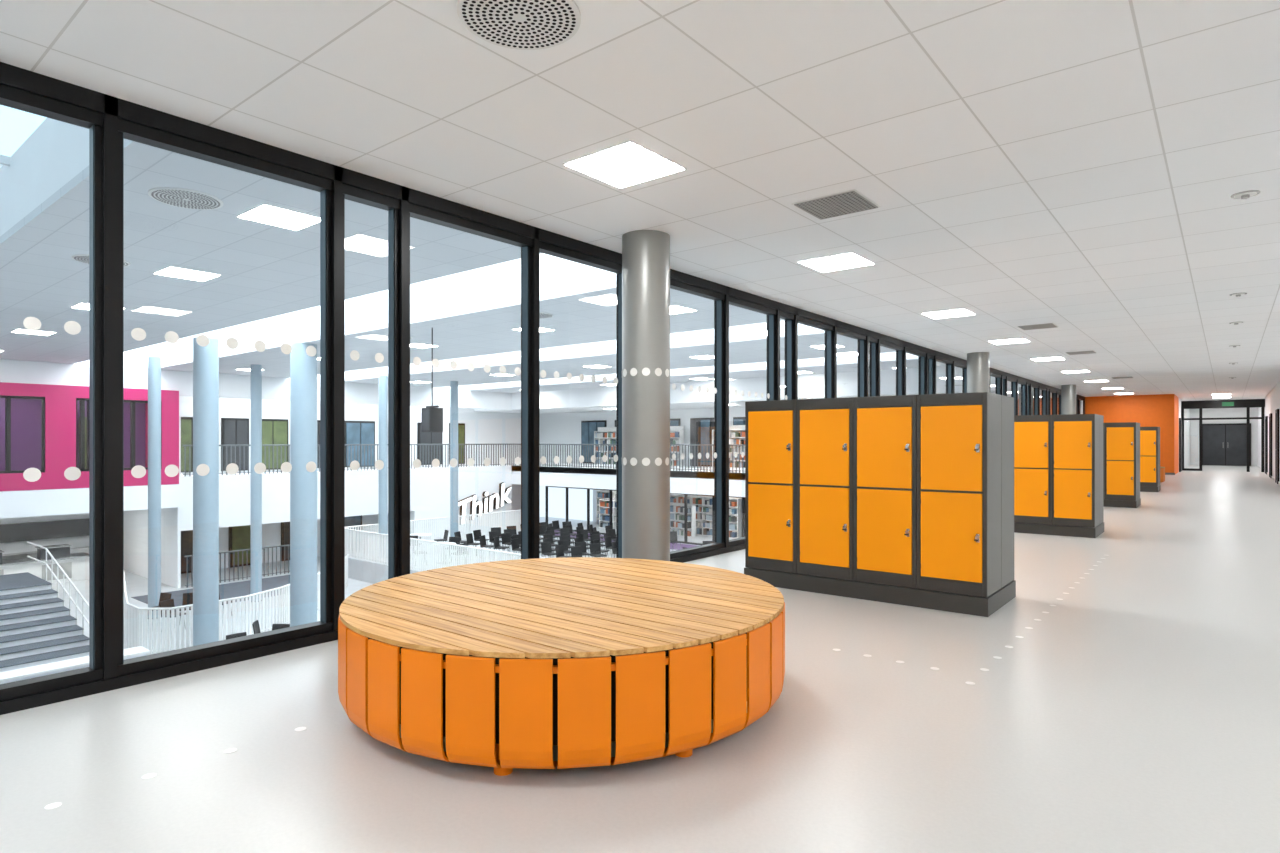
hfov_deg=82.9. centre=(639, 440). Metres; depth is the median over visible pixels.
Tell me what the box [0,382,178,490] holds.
wall
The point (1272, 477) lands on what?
baseboard
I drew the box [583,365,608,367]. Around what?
ceiling light panel
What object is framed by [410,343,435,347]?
ceiling light panel
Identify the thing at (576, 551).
chair
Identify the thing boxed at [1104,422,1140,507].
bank
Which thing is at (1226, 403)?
exit sign
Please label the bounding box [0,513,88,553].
wall
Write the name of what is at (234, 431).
window
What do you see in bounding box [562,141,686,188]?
ceiling light panel
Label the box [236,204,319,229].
ceiling light panel
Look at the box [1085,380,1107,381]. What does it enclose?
ceiling light panel
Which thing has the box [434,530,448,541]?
chair
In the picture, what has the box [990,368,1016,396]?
window
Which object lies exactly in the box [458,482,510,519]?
wall sign
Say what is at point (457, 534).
chair
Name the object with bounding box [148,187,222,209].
ceiling vent
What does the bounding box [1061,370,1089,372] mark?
ceiling light panel
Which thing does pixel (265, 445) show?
balcony railing
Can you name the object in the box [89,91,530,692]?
window
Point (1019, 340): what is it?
ceiling light panel
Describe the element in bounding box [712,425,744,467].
bookcase
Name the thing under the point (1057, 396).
window
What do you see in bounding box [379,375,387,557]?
column
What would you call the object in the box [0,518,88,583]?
wall
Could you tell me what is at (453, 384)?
column
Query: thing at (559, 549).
chair
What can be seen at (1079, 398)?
window
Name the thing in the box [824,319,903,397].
window
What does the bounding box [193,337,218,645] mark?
column
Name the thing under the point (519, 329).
ceiling light panel
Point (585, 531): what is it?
chair
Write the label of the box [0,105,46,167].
skylight
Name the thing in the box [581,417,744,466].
window
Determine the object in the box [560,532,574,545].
chair
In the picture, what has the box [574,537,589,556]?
chair
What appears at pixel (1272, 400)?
wall
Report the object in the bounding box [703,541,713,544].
chair
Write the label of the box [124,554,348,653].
balustrade
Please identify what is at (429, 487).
wall
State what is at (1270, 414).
door
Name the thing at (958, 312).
ceiling light panel
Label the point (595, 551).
chair
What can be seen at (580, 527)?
chair
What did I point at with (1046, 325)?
ceiling vent
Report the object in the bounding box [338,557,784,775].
bench
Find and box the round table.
[410,533,431,538]
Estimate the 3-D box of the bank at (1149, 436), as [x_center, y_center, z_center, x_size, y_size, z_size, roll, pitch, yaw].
[12.786,0.476,19.655,2.108,1.688,0.968,0,0,39]
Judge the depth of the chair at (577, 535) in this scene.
29.39 m
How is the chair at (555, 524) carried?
on the floor at (373, 572)
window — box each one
[0,62,96,714]
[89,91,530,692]
[181,417,464,573]
[521,226,724,562]
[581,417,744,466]
[714,286,833,552]
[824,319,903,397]
[896,341,952,395]
[946,356,966,393]
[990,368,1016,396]
[1014,376,1038,415]
[1036,383,1056,414]
[1054,388,1060,414]
[1076,394,1083,413]
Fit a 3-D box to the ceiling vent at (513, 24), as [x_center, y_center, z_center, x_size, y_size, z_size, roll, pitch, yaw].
[-0.517,-1.822,3.110,0.524,0.016,0.524,0,0,39]
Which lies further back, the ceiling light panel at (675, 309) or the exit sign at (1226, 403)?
the exit sign at (1226, 403)
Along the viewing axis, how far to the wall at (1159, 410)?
28.91 m
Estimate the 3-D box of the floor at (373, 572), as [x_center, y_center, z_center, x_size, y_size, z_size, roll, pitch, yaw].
[2.049,5.020,31.105,20.000,0.800,20.900,0,0,39]
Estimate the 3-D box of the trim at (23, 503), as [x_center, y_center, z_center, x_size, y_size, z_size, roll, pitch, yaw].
[-26.928,2.000,20.536,8.300,0.840,21.980,0,0,39]
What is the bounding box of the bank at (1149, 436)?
[1140,427,1160,491]
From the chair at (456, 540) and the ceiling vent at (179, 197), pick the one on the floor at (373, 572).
the chair at (456, 540)
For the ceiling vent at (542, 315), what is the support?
in the ceiling at (465, 287)
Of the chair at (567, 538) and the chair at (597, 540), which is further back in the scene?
the chair at (567, 538)
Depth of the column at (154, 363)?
22.12 m
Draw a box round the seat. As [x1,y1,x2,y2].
[0,646,149,683]
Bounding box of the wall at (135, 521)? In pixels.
[124,371,180,587]
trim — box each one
[0,359,177,390]
[0,484,179,518]
[1083,397,1084,413]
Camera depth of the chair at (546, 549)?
26.91 m
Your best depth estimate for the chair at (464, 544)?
26.76 m
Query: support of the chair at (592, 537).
on the floor at (373, 572)
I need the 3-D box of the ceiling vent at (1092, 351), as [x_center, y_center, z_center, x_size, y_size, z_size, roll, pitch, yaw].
[9.127,-1.825,15.001,0.510,0.010,0.510,0,0,39]
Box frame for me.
[545,486,744,544]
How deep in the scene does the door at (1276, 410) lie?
22.17 m
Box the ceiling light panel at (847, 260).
[798,252,874,271]
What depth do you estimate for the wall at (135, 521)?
27.63 m
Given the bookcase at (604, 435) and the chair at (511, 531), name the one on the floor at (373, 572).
the chair at (511, 531)
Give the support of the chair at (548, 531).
on the floor at (373, 572)
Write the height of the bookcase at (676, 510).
1.510 m
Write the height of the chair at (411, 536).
0.852 m
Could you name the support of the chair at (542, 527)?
on the floor at (373, 572)
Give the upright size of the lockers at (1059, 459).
1.688 m
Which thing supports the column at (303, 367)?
on the floor at (136, 585)
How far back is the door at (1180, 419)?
30.89 m
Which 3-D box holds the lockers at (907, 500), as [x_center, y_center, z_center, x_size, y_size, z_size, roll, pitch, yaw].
[2.075,0.476,6.447,2.108,1.688,0.968,0,0,39]
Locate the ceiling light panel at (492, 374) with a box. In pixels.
[492,374,510,375]
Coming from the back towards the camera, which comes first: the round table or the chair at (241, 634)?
the round table
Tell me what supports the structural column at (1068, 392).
on the floor at (1140, 713)
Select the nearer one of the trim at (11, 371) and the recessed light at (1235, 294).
the recessed light at (1235, 294)
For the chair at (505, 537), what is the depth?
29.62 m
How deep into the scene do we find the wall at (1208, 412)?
39.01 m
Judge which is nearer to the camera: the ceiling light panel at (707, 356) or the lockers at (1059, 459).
the lockers at (1059, 459)
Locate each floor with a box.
[0,465,1279,852]
[53,517,592,654]
[348,522,741,583]
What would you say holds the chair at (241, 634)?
on the floor at (136, 585)
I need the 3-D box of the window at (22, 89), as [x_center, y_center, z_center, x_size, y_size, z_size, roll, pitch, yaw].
[-3.869,-0.255,2.659,0.180,3.150,3.053,0,0,39]
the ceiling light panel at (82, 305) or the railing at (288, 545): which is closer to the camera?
the ceiling light panel at (82, 305)
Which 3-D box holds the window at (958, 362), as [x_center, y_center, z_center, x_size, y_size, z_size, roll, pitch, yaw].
[7.657,-0.255,16.873,0.180,3.150,3.053,0,0,39]
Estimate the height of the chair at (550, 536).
0.852 m
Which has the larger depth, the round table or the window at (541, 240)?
the round table
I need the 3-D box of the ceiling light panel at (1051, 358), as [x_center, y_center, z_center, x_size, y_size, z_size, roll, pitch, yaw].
[9.103,-1.827,16.179,0.590,0.007,0.590,0,0,39]
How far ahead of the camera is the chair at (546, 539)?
27.96 m
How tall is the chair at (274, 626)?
0.852 m
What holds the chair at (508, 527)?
on the floor at (373, 572)
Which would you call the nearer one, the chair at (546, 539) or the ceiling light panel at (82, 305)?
the ceiling light panel at (82, 305)
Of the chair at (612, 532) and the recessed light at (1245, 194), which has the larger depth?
the chair at (612, 532)
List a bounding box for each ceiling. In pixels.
[0,0,1279,400]
[0,118,945,392]
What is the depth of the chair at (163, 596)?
21.77 m
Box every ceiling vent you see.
[71,254,130,266]
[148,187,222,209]
[457,0,580,49]
[520,312,552,317]
[792,189,880,219]
[1017,323,1057,329]
[1065,350,1096,354]
[1111,376,1133,378]
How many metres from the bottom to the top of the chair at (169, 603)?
0.852 m
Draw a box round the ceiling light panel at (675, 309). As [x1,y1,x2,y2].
[670,305,696,313]
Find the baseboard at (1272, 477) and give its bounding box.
[1257,465,1279,484]
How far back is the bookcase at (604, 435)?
40.51 m
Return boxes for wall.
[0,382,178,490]
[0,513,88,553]
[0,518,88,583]
[124,371,180,587]
[181,371,520,568]
[474,366,961,521]
[1085,394,1189,473]
[1190,407,1257,465]
[1258,381,1279,481]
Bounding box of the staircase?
[0,541,88,671]
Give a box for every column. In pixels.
[148,356,160,618]
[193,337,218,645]
[250,364,261,601]
[290,343,316,626]
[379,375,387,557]
[450,381,457,536]
[622,230,669,560]
[967,352,989,392]
[1061,385,1075,414]
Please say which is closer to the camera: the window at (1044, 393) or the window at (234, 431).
the window at (1044, 393)
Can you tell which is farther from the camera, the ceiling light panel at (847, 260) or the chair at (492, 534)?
the chair at (492, 534)
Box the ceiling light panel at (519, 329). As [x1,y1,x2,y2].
[512,328,552,331]
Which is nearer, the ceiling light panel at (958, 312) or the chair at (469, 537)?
the ceiling light panel at (958, 312)
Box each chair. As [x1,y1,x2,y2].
[148,592,170,612]
[159,599,185,631]
[179,593,192,624]
[226,632,246,639]
[252,620,260,633]
[272,624,289,629]
[410,535,417,555]
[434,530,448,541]
[449,537,459,560]
[451,543,467,562]
[454,531,468,545]
[466,533,480,555]
[473,530,488,550]
[479,535,493,548]
[489,531,502,550]
[491,527,502,548]
[493,536,508,550]
[501,533,516,552]
[504,529,513,550]
[507,526,516,546]
[511,538,520,559]
[512,534,520,553]
[540,525,546,536]
[541,542,555,556]
[543,534,557,556]
[543,538,555,556]
[545,530,559,551]
[546,526,559,543]
[548,523,559,542]
[552,520,559,538]
[555,545,570,557]
[558,540,570,555]
[560,528,573,541]
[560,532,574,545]
[560,536,574,555]
[562,521,574,540]
[565,525,576,541]
[571,546,581,556]
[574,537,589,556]
[575,542,589,556]
[576,526,589,538]
[576,533,589,545]
[578,529,589,549]
[589,524,601,543]
[589,543,606,557]
[590,534,605,556]
[592,527,603,547]
[592,531,604,547]
[592,539,608,554]
[604,536,614,557]
[605,525,612,532]
[607,529,615,549]
[611,541,615,555]
[670,531,681,549]
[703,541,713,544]
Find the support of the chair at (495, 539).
on the floor at (373, 572)
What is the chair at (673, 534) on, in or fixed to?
on the floor at (373, 572)
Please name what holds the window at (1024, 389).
on the floor at (1140, 713)
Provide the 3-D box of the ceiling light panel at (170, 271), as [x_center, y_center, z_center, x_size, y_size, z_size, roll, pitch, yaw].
[-7.000,-2.576,11.213,0.700,0.007,0.700,0,0,39]
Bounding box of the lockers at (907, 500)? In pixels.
[744,392,1015,616]
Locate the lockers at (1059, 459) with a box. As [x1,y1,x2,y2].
[1014,414,1103,537]
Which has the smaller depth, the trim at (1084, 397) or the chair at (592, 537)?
the chair at (592, 537)
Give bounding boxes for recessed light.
[1230,293,1246,296]
[1231,190,1259,198]
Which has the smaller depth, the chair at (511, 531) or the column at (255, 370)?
the column at (255, 370)
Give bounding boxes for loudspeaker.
[421,328,442,431]
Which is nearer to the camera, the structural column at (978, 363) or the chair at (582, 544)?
the structural column at (978, 363)
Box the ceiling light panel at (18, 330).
[12,329,55,334]
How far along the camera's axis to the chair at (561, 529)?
31.34 m
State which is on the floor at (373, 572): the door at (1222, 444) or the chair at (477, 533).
the chair at (477, 533)
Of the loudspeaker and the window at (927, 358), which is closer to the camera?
the window at (927, 358)
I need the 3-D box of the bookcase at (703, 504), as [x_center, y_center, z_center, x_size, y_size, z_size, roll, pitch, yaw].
[1.215,3.520,37.221,9.040,2.200,0.350,0,0,39]
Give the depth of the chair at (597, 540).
27.48 m
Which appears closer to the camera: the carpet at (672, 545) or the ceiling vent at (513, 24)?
the ceiling vent at (513, 24)
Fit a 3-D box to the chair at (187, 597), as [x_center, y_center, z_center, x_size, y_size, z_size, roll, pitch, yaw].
[-13.426,4.996,21.601,0.440,0.852,0.520,0,0,-18]
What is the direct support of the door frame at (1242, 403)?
in the wall at (1159, 410)
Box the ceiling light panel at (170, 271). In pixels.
[153,267,219,280]
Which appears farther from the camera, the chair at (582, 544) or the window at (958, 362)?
the chair at (582, 544)
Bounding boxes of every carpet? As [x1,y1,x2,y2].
[131,575,289,611]
[555,530,695,549]
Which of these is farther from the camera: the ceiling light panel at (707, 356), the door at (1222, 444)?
the door at (1222, 444)
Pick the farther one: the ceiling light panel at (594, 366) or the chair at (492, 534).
the chair at (492, 534)
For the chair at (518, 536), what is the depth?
29.17 m
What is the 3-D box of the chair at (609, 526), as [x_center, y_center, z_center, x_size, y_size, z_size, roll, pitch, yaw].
[-1.228,4.196,32.133,0.520,0.852,0.440,0,0,41]
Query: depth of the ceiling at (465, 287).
13.13 m
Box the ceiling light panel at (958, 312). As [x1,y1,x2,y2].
[921,309,975,318]
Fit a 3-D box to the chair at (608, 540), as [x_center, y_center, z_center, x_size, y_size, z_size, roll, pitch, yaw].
[-1.081,4.196,28.358,0.520,0.852,0.440,0,0,31]
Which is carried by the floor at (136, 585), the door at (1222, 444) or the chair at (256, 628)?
the chair at (256, 628)
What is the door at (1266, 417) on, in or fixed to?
in the wall at (1272, 400)
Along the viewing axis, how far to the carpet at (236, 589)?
26.41 m
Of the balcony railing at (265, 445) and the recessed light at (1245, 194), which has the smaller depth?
the recessed light at (1245, 194)
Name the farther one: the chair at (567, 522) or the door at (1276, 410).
the chair at (567, 522)
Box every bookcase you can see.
[594,426,683,465]
[596,490,740,538]
[599,499,695,536]
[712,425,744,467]
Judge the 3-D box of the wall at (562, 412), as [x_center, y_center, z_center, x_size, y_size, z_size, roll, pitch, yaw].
[4.784,1.420,36.033,28.440,8.000,10.000,0,0,39]
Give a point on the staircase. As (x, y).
(36, 626)
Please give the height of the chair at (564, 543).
0.852 m
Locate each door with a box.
[1179,418,1181,471]
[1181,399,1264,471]
[1202,423,1250,465]
[1265,416,1267,473]
[1269,413,1271,477]
[1275,409,1278,483]
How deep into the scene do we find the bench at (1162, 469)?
21.93 m
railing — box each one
[182,444,744,475]
[184,544,289,587]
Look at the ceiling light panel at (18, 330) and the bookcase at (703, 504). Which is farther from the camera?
the bookcase at (703, 504)
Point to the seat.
(82, 662)
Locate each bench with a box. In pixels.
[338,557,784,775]
[1160,467,1164,482]
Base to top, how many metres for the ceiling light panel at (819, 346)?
0.007 m
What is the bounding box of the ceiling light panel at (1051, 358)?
[1032,357,1063,360]
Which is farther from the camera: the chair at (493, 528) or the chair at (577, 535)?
the chair at (493, 528)
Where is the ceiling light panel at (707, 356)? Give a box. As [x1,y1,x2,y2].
[692,355,713,358]
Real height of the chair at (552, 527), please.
0.852 m
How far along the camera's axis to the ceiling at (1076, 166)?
4.22 m
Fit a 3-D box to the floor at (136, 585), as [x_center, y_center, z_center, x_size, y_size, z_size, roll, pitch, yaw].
[-9.040,5.520,22.781,33.260,0.200,48.000,0,0,39]
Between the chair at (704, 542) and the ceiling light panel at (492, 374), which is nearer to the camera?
the chair at (704, 542)
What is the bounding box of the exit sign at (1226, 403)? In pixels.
[1221,401,1234,406]
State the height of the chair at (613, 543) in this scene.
0.852 m
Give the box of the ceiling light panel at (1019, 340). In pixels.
[988,338,1029,343]
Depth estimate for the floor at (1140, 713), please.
3.06 m
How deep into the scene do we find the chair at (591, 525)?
32.51 m
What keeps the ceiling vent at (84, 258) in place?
in the ceiling at (465, 287)
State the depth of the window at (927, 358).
14.29 m
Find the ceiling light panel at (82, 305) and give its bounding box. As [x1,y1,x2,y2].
[71,303,125,309]
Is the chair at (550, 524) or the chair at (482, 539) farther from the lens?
the chair at (550, 524)
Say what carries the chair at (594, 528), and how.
on the floor at (373, 572)
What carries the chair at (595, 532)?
on the floor at (373, 572)
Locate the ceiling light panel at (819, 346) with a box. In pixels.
[810,345,843,348]
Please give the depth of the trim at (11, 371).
23.95 m
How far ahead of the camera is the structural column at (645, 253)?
6.31 m
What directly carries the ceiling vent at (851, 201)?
in the ceiling at (1076, 166)
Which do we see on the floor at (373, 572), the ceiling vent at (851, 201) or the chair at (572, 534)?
the chair at (572, 534)
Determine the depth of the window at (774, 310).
8.66 m
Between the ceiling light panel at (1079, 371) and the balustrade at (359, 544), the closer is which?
the ceiling light panel at (1079, 371)
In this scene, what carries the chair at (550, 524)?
on the floor at (373, 572)
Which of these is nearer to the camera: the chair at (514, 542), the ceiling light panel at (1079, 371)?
the ceiling light panel at (1079, 371)
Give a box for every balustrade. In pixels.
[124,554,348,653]
[345,510,545,570]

